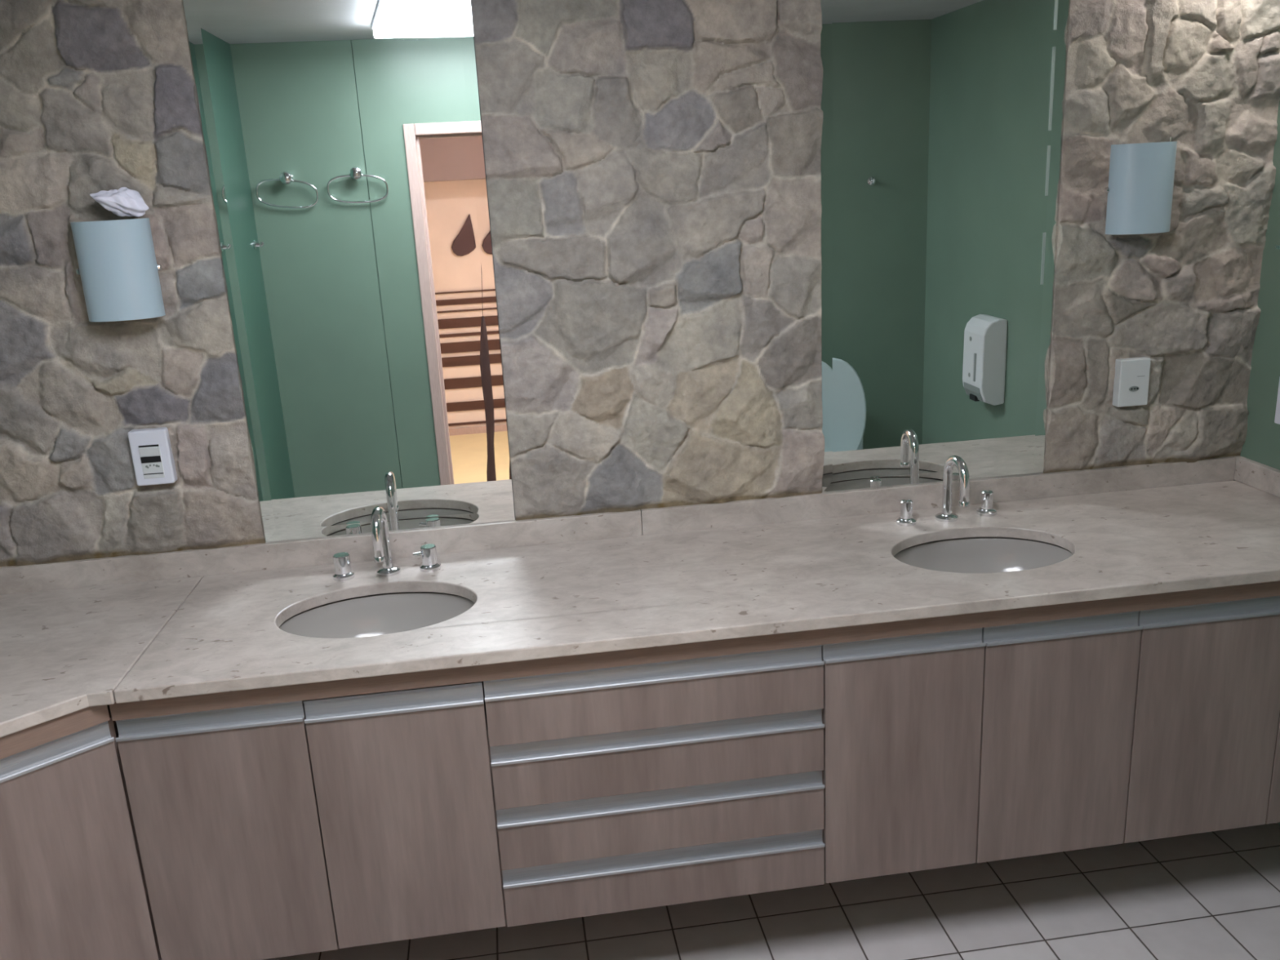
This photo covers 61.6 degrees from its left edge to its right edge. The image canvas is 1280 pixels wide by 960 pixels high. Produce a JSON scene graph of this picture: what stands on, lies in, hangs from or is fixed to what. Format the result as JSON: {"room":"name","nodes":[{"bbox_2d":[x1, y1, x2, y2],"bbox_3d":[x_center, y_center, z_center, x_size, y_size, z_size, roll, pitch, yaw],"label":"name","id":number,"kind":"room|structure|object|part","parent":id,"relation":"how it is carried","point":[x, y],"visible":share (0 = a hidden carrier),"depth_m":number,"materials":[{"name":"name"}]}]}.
{"room":"public restroom","nodes":[
{"label":"public restroom","id":0,"kind":"room"},
{"bbox_2d":[0,0,1279,566],"bbox_3d":[-0.093,-0.141,2.634,3.582,2.300,0.164,-5,16,-7],"label":"wall","id":1,"kind":"structure","parent":0,"point":[653,169],"depth_m":2.47,"materials":[{"name":"stone"}]},
{"bbox_2d":[70,217,165,321],"bbox_3d":[-1.117,-0.448,2.289,0.173,0.207,0.080,-5,16,-7],"label":"wall lamp","id":2,"kind":"object","parent":1,"relation":"attached to","point":[117,270],"visible":1,"depth_m":2.26,"materials":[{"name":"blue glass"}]},
{"bbox_2d":[89,186,148,217],"bbox_3d":[-1.089,-0.582,2.251,0.110,0.062,0.058,-5,16,-7],"label":"crumpled tissue","id":3,"kind":"object","parent":2,"relation":"on","point":[123,201],"visible":1,"depth_m":2.24,"materials":[{"name":"paper"}]},
{"bbox_2d":[128,426,177,485],"bbox_3d":[-1.106,-0.053,2.435,0.083,0.127,0.033,-5,16,-7],"label":"switch plate","id":4,"kind":"object","parent":1,"relation":"attached to","point":[153,463],"visible":1,"depth_m":2.42,"materials":[{"name":"white plastic"}]},
{"bbox_2d":[109,592,506,959],"bbox_3d":[-0.671,0.595,2.381,0.685,0.604,0.574,-5,16,-7],"label":"vanity cabinet","id":5,"kind":"object","parent":1,"relation":"attached to","point":[274,822],"visible":0.92,"depth_m":2.11,"materials":[{"name":"brown wood"}]},
{"bbox_3d":[-0.800,0.722,2.111,0.340,0.522,0.018,-5,16,-7],"label":"door","id":6,"kind":"part","parent":5,"relation":"part of","materials":[{"name":"brown wood"}]},
{"bbox_3d":[-0.647,0.397,2.046,0.685,0.044,0.018,-5,16,-7],"label":"rail","id":7,"kind":"part","parent":5,"relation":"part of","materials":[{"name":"brown wood"}]},
{"bbox_3d":[-0.647,0.444,2.072,0.649,0.056,0.004,-5,16,-7],"label":"plate","id":8,"kind":"part","parent":5,"relation":"part of","materials":[{"name":"silver metal"}]},
{"bbox_3d":[-0.461,0.694,2.152,0.339,0.516,0.018,-5,16,-7],"label":"door","id":9,"kind":"part","parent":5,"relation":"part of","materials":[{"name":"brown wood"}]},
{"bbox_2d":[0,509,642,595],"bbox_3d":[-0.869,0.189,2.562,1.764,0.082,0.020,-5,16,-7],"label":"backsplash","id":10,"kind":"structure","parent":1,"relation":"attached to","point":[283,554],"depth_m":2.56,"materials":[{"name":"beige stone"}]},
{"bbox_2d":[182,0,515,542],"bbox_3d":[-0.632,-0.525,2.409,0.590,1.346,0.011,-5,16,-7],"label":"wall mirror","id":11,"kind":"object","parent":1,"relation":"attached to","point":[343,139],"visible":1,"depth_m":2.41,"materials":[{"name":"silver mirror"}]},
{"bbox_2d":[480,629,825,927],"bbox_3d":[0.007,0.537,2.464,0.685,0.606,0.574,-5,16,-7],"label":"vanity cabinet","id":12,"kind":"object","parent":1,"relation":"attached to","point":[663,775],"visible":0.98,"depth_m":2.19,"materials":[{"name":"brown wood"}]},
{"bbox_3d":[0.030,0.339,2.129,0.685,0.044,0.018,-5,16,-7],"label":"rail","id":13,"kind":"part","parent":12,"relation":"part of","materials":[{"name":"brown wood"}]},
{"bbox_3d":[0.036,0.448,2.157,0.682,0.102,0.018,-5,16,-7],"label":"drawer","id":14,"kind":"part","parent":12,"relation":"part of","materials":[{"name":"brown wood"}]},
{"bbox_3d":[0.043,0.584,2.195,0.682,0.102,0.018,-5,16,-7],"label":"drawer","id":15,"kind":"part","parent":12,"relation":"part of","materials":[{"name":"brown wood"}]},
{"bbox_3d":[0.051,0.720,2.234,0.682,0.102,0.018,-5,16,-7],"label":"drawer","id":16,"kind":"part","parent":12,"relation":"part of","materials":[{"name":"brown wood"}]},
{"bbox_3d":[0.057,0.854,2.272,0.682,0.097,0.018,-5,16,-7],"label":"drawer","id":17,"kind":"part","parent":12,"relation":"part of","materials":[{"name":"brown wood"}]},
{"bbox_2d":[113,480,1279,703],"bbox_3d":[0.319,0.205,2.414,2.678,0.027,0.600,-5,16,-7],"label":"countertop","id":18,"kind":"structure","parent":12,"relation":"on","point":[612,594],"depth_m":2.31,"materials":[{"name":"beige stone"}]},
{"bbox_2d":[333,551,355,581],"bbox_3d":[-0.683,0.197,2.474,0.050,0.056,0.058,2,17,18],"label":"handle","id":19,"kind":"object","parent":18,"relation":"on","point":[342,564],"visible":1,"depth_m":2.46,"materials":[{"name":"silver metal"}]},
{"bbox_3d":[-0.685,0.192,2.468,0.038,0.043,0.038,-5,16,-7],"label":"handle","id":20,"kind":"part","parent":19,"relation":"part of","materials":[{"name":"silver metal"}]},
{"bbox_2d":[279,591,475,638],"bbox_3d":[-0.555,0.373,2.317,0.476,0.146,0.348,-5,16,-7],"label":"sink basin","id":21,"kind":"object","parent":18,"relation":"in","point":[376,615],"visible":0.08,"depth_m":2.44,"materials":[{"name":"ceramic"}]},
{"bbox_2d":[370,506,400,576],"bbox_3d":[-0.586,0.142,2.439,0.056,0.172,0.124,-4,16,-3],"label":"faucet","id":22,"kind":"object","parent":18,"relation":"on","point":[379,521],"visible":1,"depth_m":2.42,"materials":[{"name":"silver metal"}]},
{"bbox_3d":[-0.586,0.138,2.430,0.023,0.160,0.107,-4,16,-3],"label":"spout","id":23,"kind":"part","parent":22,"relation":"part of","materials":[{"name":"silver metal"}]},
{"bbox_2d":[413,543,440,572],"bbox_3d":[-0.496,0.181,2.497,0.061,0.056,0.050,-5,16,-7],"label":"handle","id":24,"kind":"object","parent":18,"relation":"on","point":[428,552],"visible":1,"depth_m":2.48,"materials":[{"name":"silver metal"}]},
{"bbox_3d":[-0.514,0.171,2.482,0.023,0.009,0.008,-11,18,-26],"label":"lever","id":25,"kind":"part","parent":24,"relation":"part of","materials":[{"name":"silver metal"}]},
{"bbox_3d":[-0.491,0.174,2.496,0.036,0.043,0.036,-5,16,-7],"label":"handle","id":26,"kind":"part","parent":24,"relation":"part of","materials":[{"name":"silver metal"}]},
{"bbox_2d":[895,499,916,526],"bbox_3d":[0.656,0.079,2.643,0.050,0.058,0.050,-5,16,-7],"label":"handle","id":27,"kind":"object","parent":18,"relation":"on","point":[906,519],"visible":1,"depth_m":2.63,"materials":[{"name":"silver metal"}]},
{"bbox_3d":[0.656,0.072,2.641,0.030,0.045,0.030,-5,16,-7],"label":"handle","id":28,"kind":"part","parent":27,"relation":"part of","materials":[{"name":"silver metal"}]},
{"bbox_2d":[934,455,969,522],"bbox_3d":[0.765,0.023,2.611,0.056,0.172,0.124,-6,16,-11],"label":"faucet","id":29,"kind":"object","parent":18,"relation":"on","point":[946,515],"visible":1,"depth_m":2.62,"materials":[{"name":"silver metal"}]},
{"bbox_2d":[893,537,1072,573],"bbox_3d":[0.789,0.257,2.481,0.476,0.146,0.348,-5,16,-7],"label":"sink basin","id":30,"kind":"object","parent":18,"relation":"in","point":[975,554],"visible":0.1,"depth_m":2.60,"materials":[{"name":"ceramic"}]},
{"bbox_2d":[976,489,996,516],"bbox_3d":[0.868,0.056,2.683,0.050,0.058,0.050,-5,16,-7],"label":"handle","id":31,"kind":"object","parent":18,"relation":"on","point":[986,509],"visible":1,"depth_m":2.67,"materials":[{"name":"silver metal"}]},
{"bbox_3d":[0.867,0.050,2.681,0.028,0.045,0.028,-5,16,-7],"label":"handle","id":32,"kind":"part","parent":31,"relation":"part of","materials":[{"name":"silver metal"}]},
{"bbox_2d":[640,456,1235,535],"bbox_3d":[0.791,0.045,2.764,1.592,0.082,0.020,-5,16,-7],"label":"backsplash","id":33,"kind":"structure","parent":1,"relation":"attached to","point":[839,504],"depth_m":2.74,"materials":[{"name":"beige stone"}]},
{"bbox_2d":[820,0,1069,492],"bbox_3d":[0.720,-0.642,2.573,0.592,1.346,0.012,-5,16,-7],"label":"wall mirror","id":34,"kind":"object","parent":1,"relation":"attached to","point":[940,149],"visible":1,"depth_m":2.58,"materials":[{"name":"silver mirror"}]},
{"bbox_2d":[821,537,1144,883],"bbox_3d":[0.687,0.478,2.547,0.691,0.604,0.574,-5,16,-7],"label":"vanity cabinet","id":35,"kind":"object","parent":1,"relation":"attached to","point":[980,737],"visible":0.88,"depth_m":2.27,"materials":[{"name":"brown wood"}]},
{"bbox_3d":[0.556,0.604,2.275,0.341,0.522,0.018,-5,16,-7],"label":"door","id":36,"kind":"part","parent":35,"relation":"part of","materials":[{"name":"brown wood"}]},
{"bbox_3d":[0.711,0.280,2.212,0.691,0.044,0.018,-5,16,-7],"label":"rail","id":37,"kind":"part","parent":35,"relation":"part of","materials":[{"name":"brown wood"}]},
{"bbox_3d":[0.897,0.575,2.317,0.344,0.522,0.018,-5,16,-7],"label":"door","id":38,"kind":"part","parent":35,"relation":"part of","materials":[{"name":"brown wood"}]},
{"bbox_2d":[1112,356,1151,407],"bbox_3d":[1.249,-0.249,2.725,0.081,0.120,0.030,-5,16,-7],"label":"socket plate","id":39,"kind":"object","parent":1,"relation":"attached to","point":[1131,379],"visible":1,"depth_m":2.71,"materials":[{"name":"white plastic"}]},
{"bbox_2d":[1104,137,1177,235],"bbox_3d":[1.200,-0.700,2.557,0.173,0.217,0.080,-5,16,-7],"label":"wall lamp","id":40,"kind":"object","parent":1,"relation":"attached to","point":[1140,190],"visible":1,"depth_m":2.53,"materials":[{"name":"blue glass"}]},
{"bbox_2d":[1024,538,1279,843],"bbox_3d":[1.343,0.421,2.627,0.636,0.604,0.574,-5,16,-7],"label":"vanity cabinet","id":41,"kind":"object","parent":1,"relation":"attached to","point":[1205,754],"visible":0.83,"depth_m":2.34,"materials":[{"name":"brown wood"}]},
{"bbox_3d":[1.240,0.545,2.359,0.343,0.522,0.018,-5,16,-7],"label":"door","id":42,"kind":"part","parent":41,"relation":"part of","materials":[{"name":"brown wood"}]},
{"bbox_3d":[1.367,0.223,2.292,0.636,0.044,0.018,-5,16,-7],"label":"rail","id":43,"kind":"part","parent":41,"relation":"part of","materials":[{"name":"brown wood"}]},
{"bbox_3d":[1.554,0.518,2.397,0.286,0.522,0.018,-5,16,-7],"label":"door","id":44,"kind":"part","parent":41,"relation":"part of","materials":[{"name":"brown wood"}]},
{"bbox_2d":[263,822,1279,959],"bbox_3d":[0.119,1.279,1.902,3.582,0.050,2.370,-5,16,-7],"label":"floor","id":45,"kind":"structure","parent":0,"point":[1215,895],"depth_m":2.56,"materials":[{"name":"tile"}]},
{"bbox_2d":[1234,100,1279,825],"bbox_3d":[1.790,0.016,1.737,0.100,2.300,2.256,-5,16,-7],"label":"wall","id":46,"kind":"structure","parent":0,"point":[1261,445],"depth_m":2.72,"materials":[{"name":"green paint"}]},
{"bbox_2d":[1233,455,1279,497],"bbox_3d":[1.630,0.045,2.573,0.020,0.062,0.618,-5,16,-7],"label":"backsplash","id":47,"kind":"structure","parent":46,"relation":"attached to","point":[1264,477],"depth_m":2.77,"materials":[{"name":"beige stone"}]},
{"bbox_2d":[1274,377,1279,424],"bbox_3d":[1.605,-0.192,2.652,0.010,0.121,0.081,-5,16,-7],"label":"paper towel dispenser","id":48,"kind":"object","parent":46,"relation":"attached to","point":[1277,420],"visible":1,"depth_m":2.69,"materials":[{"name":"white plastic"}]},
{"bbox_3d":[-1.396,0.291,1.349,0.621,2.300,2.256,-5,16,-7],"label":"wall","id":49,"kind":"structure","parent":0,"visible":0},
{"bbox_2d":[0,704,161,959],"bbox_3d":[-1.316,0.718,2.066,0.684,0.604,1.062,-5,16,-7],"label":"vanity cabinet","id":50,"kind":"object","parent":49,"relation":"attached to","point":[73,883],"visible":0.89,"depth_m":1.98,"materials":[{"name":"brown wood"}]},
{"bbox_3d":[-1.290,0.519,1.729,0.826,0.042,0.018,-18,21,-42],"label":"rail","id":51,"kind":"part","parent":50,"relation":"part of","materials":[{"name":"brown wood"}]},
{"bbox_2d":[0,576,203,737],"bbox_3d":[-1.312,0.413,1.980,0.718,0.027,1.085,-5,16,-7],"label":"countertop","id":52,"kind":"structure","parent":50,"relation":"on","point":[64,651],"depth_m":2.19,"materials":[{"name":"beige stone"}]}
]}

